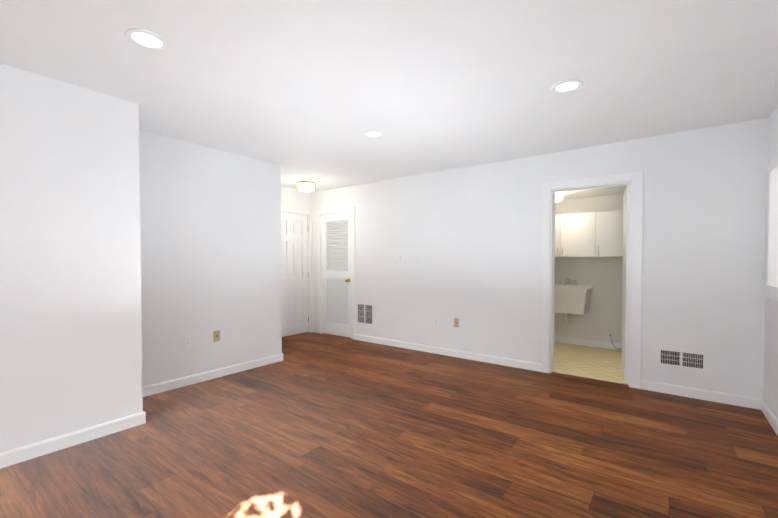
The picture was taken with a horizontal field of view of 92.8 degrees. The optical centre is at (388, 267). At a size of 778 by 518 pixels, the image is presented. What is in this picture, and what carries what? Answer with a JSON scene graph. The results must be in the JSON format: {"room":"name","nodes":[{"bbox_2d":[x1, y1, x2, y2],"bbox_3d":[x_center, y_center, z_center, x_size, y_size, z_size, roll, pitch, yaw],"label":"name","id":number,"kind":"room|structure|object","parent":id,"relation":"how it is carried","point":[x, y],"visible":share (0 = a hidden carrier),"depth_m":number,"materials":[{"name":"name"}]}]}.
{"room":"empty living room","nodes":[
{"label":"empty living room","id":0,"kind":"room"},
{"bbox_2d":[0,63,147,452],"bbox_3d":[-3.079,0.011,1.333,0.120,2.430,3.805,1,1,37],"label":"wall","id":1,"kind":"structure","parent":0,"point":[132,255],"depth_m":2.47,"materials":[{"name":"white paint"}]},
{"bbox_2d":[0,411,145,468],"bbox_3d":[-2.976,1.180,1.382,0.014,0.090,3.669,1,1,37],"label":"baseboard","id":2,"kind":"structure","parent":1,"relation":"attached to","point":[28,452],"depth_m":2.48,"materials":[{"name":"white wood"}]},
{"bbox_2d":[144,131,281,385],"bbox_3d":[-1.951,-0.040,3.887,0.120,2.430,1.878,1,1,37],"label":"wall","id":3,"kind":"structure","parent":0,"point":[212,217],"depth_m":3.87,"materials":[{"name":"white paint"}]},
{"bbox_2d":[184,335,191,347],"bbox_3d":[-2.016,0.739,3.710,0.007,0.115,0.070,1,1,37],"label":"electrical outlet","id":4,"kind":"object","parent":3,"relation":"attached to","point":[187,341],"visible":1,"depth_m":3.71,"materials":[{"name":"white plastic"}]},
{"bbox_2d":[142,353,282,396],"bbox_3d":[-1.857,1.130,3.924,0.014,0.090,1.772,1,1,37],"label":"baseboard","id":5,"kind":"structure","parent":3,"relation":"attached to","point":[200,377],"depth_m":3.86,"materials":[{"name":"white wood"}]},
{"bbox_2d":[214,330,219,341],"bbox_3d":[-1.836,0.729,3.950,0.007,0.115,0.070,1,1,37],"label":"electrical outlet","id":6,"kind":"object","parent":3,"relation":"attached to","point":[217,335],"visible":1,"depth_m":3.95,"materials":[{"name":"beige plastic"}]},
{"bbox_2d":[281,187,310,210],"bbox_3d":[-1.834,-0.080,5.888,0.120,2.430,1.464,1,1,37],"label":"wall","id":7,"kind":"structure","parent":0,"point":[294,199],"depth_m":6.14,"materials":[{"name":"white paint"}]},
{"bbox_2d":[281,212,307,336],"bbox_3d":[-1.646,0.114,6.092,0.035,2.010,0.771,1,1,37],"label":"hall door","id":8,"kind":"structure","parent":7,"relation":"in","point":[294,264],"depth_m":6.17,"materials":[{"name":"white paint"}]},
{"bbox_2d":[281,207,312,332],"bbox_3d":[-1.664,0.084,6.104,0.138,2.095,0.925,1,1,37],"label":"door frame","id":9,"kind":"structure","parent":7,"relation":"attached to","point":[300,212],"depth_m":6.39,"materials":[{"name":"white wood"}]},
{"bbox_2d":[327,220,347,268],"bbox_3d":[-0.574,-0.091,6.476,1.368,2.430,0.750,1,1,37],"label":"louvers","id":10,"kind":"structure","parent":0,"point":[338,238],"depth_m":6.92,"materials":[{"name":"white paint"}]},
{"bbox_2d":[0,332,777,517],"bbox_3d":[-0.660,1.249,2.710,5.842,0.100,8.870,1,1,37],"label":"floor","id":11,"kind":"structure","parent":0,"point":[313,425],"depth_m":2.45,"materials":[{"name":"brown wood"}]},
{"bbox_2d":[551,372,627,385],"bbox_3d":[2.104,1.171,3.914,0.724,0.008,0.044,1,1,37],"label":"threshold","id":12,"kind":"object","parent":11,"relation":"on","point":[590,379],"visible":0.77,"depth_m":3.89,"materials":[{"name":"brown wood"}]},
{"bbox_2d":[0,0,777,191],"bbox_3d":[-1.177,-1.267,1.970,5.842,0.100,7.147,1,1,37],"label":"ceiling","id":13,"kind":"structure","parent":0,"point":[306,90],"depth_m":2.31,"materials":[{"name":"white paint"}]},
{"bbox_2d":[124,28,168,50],"bbox_3d":[-1.292,-1.213,1.978,0.202,0.008,0.202,1,1,37],"label":"recessed light","id":14,"kind":"object","parent":13,"relation":"in","point":[146,39],"visible":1,"depth_m":1.97,"materials":[{"name":"white glass"}]},
{"bbox_2d":[297,181,315,191],"bbox_3d":[-1.247,-1.224,5.582,0.196,0.130,0.196,1,1,37],"label":"light","id":15,"kind":"object","parent":13,"relation":"attached to","point":[305,186],"visible":1,"depth_m":5.54,"materials":[{"name":"white glass"}]},
{"bbox_2d":[363,131,383,137],"bbox_3d":[-0.146,-1.242,3.460,0.202,0.008,0.202,1,1,37],"label":"recessed light","id":16,"kind":"object","parent":13,"relation":"in","point":[373,134],"visible":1,"depth_m":3.46,"materials":[{"name":"white"}]},
{"bbox_2d":[550,79,582,93],"bbox_3d":[1.203,-1.224,2.508,0.202,0.008,0.202,1,1,37],"label":"recessed light","id":17,"kind":"object","parent":13,"relation":"in","point":[566,86],"visible":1,"depth_m":2.50,"materials":[{"name":"white glass"}]},
{"bbox_2d":[311,118,768,398],"bbox_3d":[0.882,-0.059,4.842,5.722,2.430,0.120,1,1,37],"label":"wall","id":18,"kind":"structure","parent":0,"point":[466,242],"depth_m":4.13,"materials":[{"name":"white paint"}]},
{"bbox_2d":[317,207,354,339],"bbox_3d":[-0.840,0.085,6.125,0.852,2.092,0.138,1,1,37],"label":"door frame","id":19,"kind":"structure","parent":18,"relation":"attached to","point":[351,210],"depth_m":6.18,"materials":[{"name":"white wood"}]},
{"bbox_2d":[322,213,351,337],"bbox_3d":[-0.875,0.120,6.078,0.684,2.000,0.113,1,1,37],"label":"door","id":20,"kind":"structure","parent":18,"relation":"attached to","point":[337,297],"depth_m":6.10,"materials":[{"name":"white paint"}]},
{"bbox_2d":[357,302,372,325],"bbox_3d":[-0.373,0.714,5.719,0.330,0.330,0.008,1,1,37],"label":"air vent","id":21,"kind":"object","parent":18,"relation":"in","point":[365,313],"visible":1,"depth_m":5.71,"materials":[{"name":"white metal"}]},
{"bbox_2d":[398,253,401,260],"bbox_3d":[0.156,-0.153,5.301,0.070,0.115,0.015,1,1,37],"label":"light switch","id":22,"kind":"object","parent":18,"relation":"attached to","point":[399,256],"visible":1,"depth_m":5.30,"materials":[{"name":"white plastic"}]},
{"bbox_2d":[434,316,438,324],"bbox_3d":[0.635,0.714,4.964,0.070,0.115,0.007,1,1,37],"label":"electrical outlet","id":23,"kind":"object","parent":18,"relation":"attached to","point":[436,320],"visible":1,"depth_m":4.96,"materials":[{"name":"white plastic"}]},
{"bbox_2d":[355,334,540,371],"bbox_3d":[0.589,1.108,5.001,2.806,0.090,0.014,1,1,37],"label":"baseboard","id":24,"kind":"structure","parent":18,"relation":"attached to","point":[527,365],"depth_m":4.79,"materials":[{"name":"white wood"}]},
{"bbox_2d":[454,318,458,326],"bbox_3d":[0.871,0.712,4.787,0.070,0.115,0.007,1,1,37],"label":"electrical outlet","id":25,"kind":"object","parent":18,"relation":"attached to","point":[456,322],"visible":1,"depth_m":4.78,"materials":[{"name":"beige plastic"}]},
{"bbox_2d":[541,170,643,388],"bbox_3d":[2.122,0.116,3.917,0.924,2.117,0.156,1,1,37],"label":"door frame","id":26,"kind":"structure","parent":18,"relation":"attached to","point":[634,180],"depth_m":3.74,"materials":[{"name":"white wood"}]},
{"bbox_2d":[621,185,629,381],"bbox_3d":[2.640,0.157,4.054,0.111,2.005,0.716,1,1,30],"label":"laundry door","id":27,"kind":"structure","parent":18,"relation":"in","point":[625,278],"depth_m":3.79,"materials":[{"name":"white paint"}]},
{"bbox_2d":[658,347,705,371],"bbox_3d":[2.697,0.845,3.414,0.350,0.170,0.018,1,1,37],"label":"air vent","id":28,"kind":"object","parent":18,"relation":"in","point":[685,359],"visible":1,"depth_m":3.41,"materials":[{"name":"white metal"}]},
{"bbox_2d":[641,380,759,409],"bbox_3d":[2.783,1.141,3.358,0.828,0.090,0.014,1,1,37],"label":"baseboard","id":29,"kind":"structure","parent":18,"relation":"attached to","point":[726,398],"depth_m":3.32,"materials":[{"name":"white wood"}]},
{"bbox_2d":[554,194,623,343],"bbox_3d":[3.036,0.060,5.385,2.922,2.170,0.120,1,1,37],"label":"wall","id":30,"kind":"structure","parent":0,"point":[601,320],"depth_m":5.36,"materials":[{"name":"paint"}]},
{"bbox_2d":[554,278,592,323],"bbox_3d":[2.559,0.479,5.358,0.616,0.706,0.509,1,1,37],"label":"sink","id":31,"kind":"object","parent":30,"relation":"attached to","point":[570,299],"visible":0.71,"depth_m":5.17,"materials":[{"name":"white plastic"}]},
{"bbox_2d":[555,212,598,256],"bbox_3d":[2.561,-0.461,5.437,0.888,0.610,0.348,1,1,37],"label":"upper cabinet","id":32,"kind":"object","parent":30,"relation":"attached to","point":[574,233],"depth_m":5.18,"materials":[{"name":"white laminate"}]},
{"bbox_2d":[554,336,621,349],"bbox_3d":[3.044,1.102,5.315,2.802,0.090,0.014,1,1,37],"label":"baseboard","id":33,"kind":"structure","parent":30,"relation":"attached to","point":[593,343],"depth_m":5.41,"materials":[{"name":"white wood"}]},
{"bbox_2d":[595,210,622,257],"bbox_3d":[3.094,-0.453,5.038,0.444,0.610,0.348,1,1,37],"label":"upper cabinet","id":34,"kind":"object","parent":30,"relation":"attached to","point":[595,234],"depth_m":4.93,"materials":[{"name":"white laminate"}]},
{"bbox_2d":[609,334,621,351],"bbox_3d":[3.160,1.043,5.134,0.095,0.215,0.227,-1,1,-31],"label":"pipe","id":35,"kind":"object","parent":30,"relation":"attached to","point":[619,349],"visible":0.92,"depth_m":5.14,"materials":[{"name":"grey metal"}]},
{"bbox_2d":[555,185,626,199],"bbox_3d":[2.603,-1.201,4.682,3.042,0.380,1.723,1,1,37],"label":"ceiling","id":36,"kind":"structure","parent":0,"point":[606,191],"depth_m":5.01,"materials":[{"name":"white paint"}]},
{"bbox_2d":[555,194,562,201],"bbox_3d":[2.321,-0.966,5.162,0.200,0.110,0.200,1,1,37],"label":"ceiling light","id":37,"kind":"object","parent":36,"relation":"attached to","point":[558,197],"visible":0.54,"depth_m":5.08,"materials":[{"name":"white"}]},
{"bbox_2d":[763,106,777,418],"bbox_3d":[1.629,0.018,0.969,0.120,2.430,8.870,1,1,37],"label":"wall","id":38,"kind":"structure","parent":0,"point":[770,393],"depth_m":2.90,"materials":[{"name":"white paint"}]},
{"bbox_2d":[760,399,777,435],"bbox_3d":[1.060,1.201,0.344,0.014,0.090,6.907,1,1,37],"label":"baseboard","id":39,"kind":"structure","parent":38,"relation":"attached to","point":[771,418],"depth_m":2.85,"materials":[{"name":"white wood"}]},
{"bbox_2d":[763,156,777,300],"bbox_3d":[2.756,-0.292,2.587,0.024,1.075,1.120,1,1,37],"label":"window","id":40,"kind":"structure","parent":38,"relation":"in","point":[770,286],"depth_m":2.86,"materials":[{"name":"white"}]}
]}

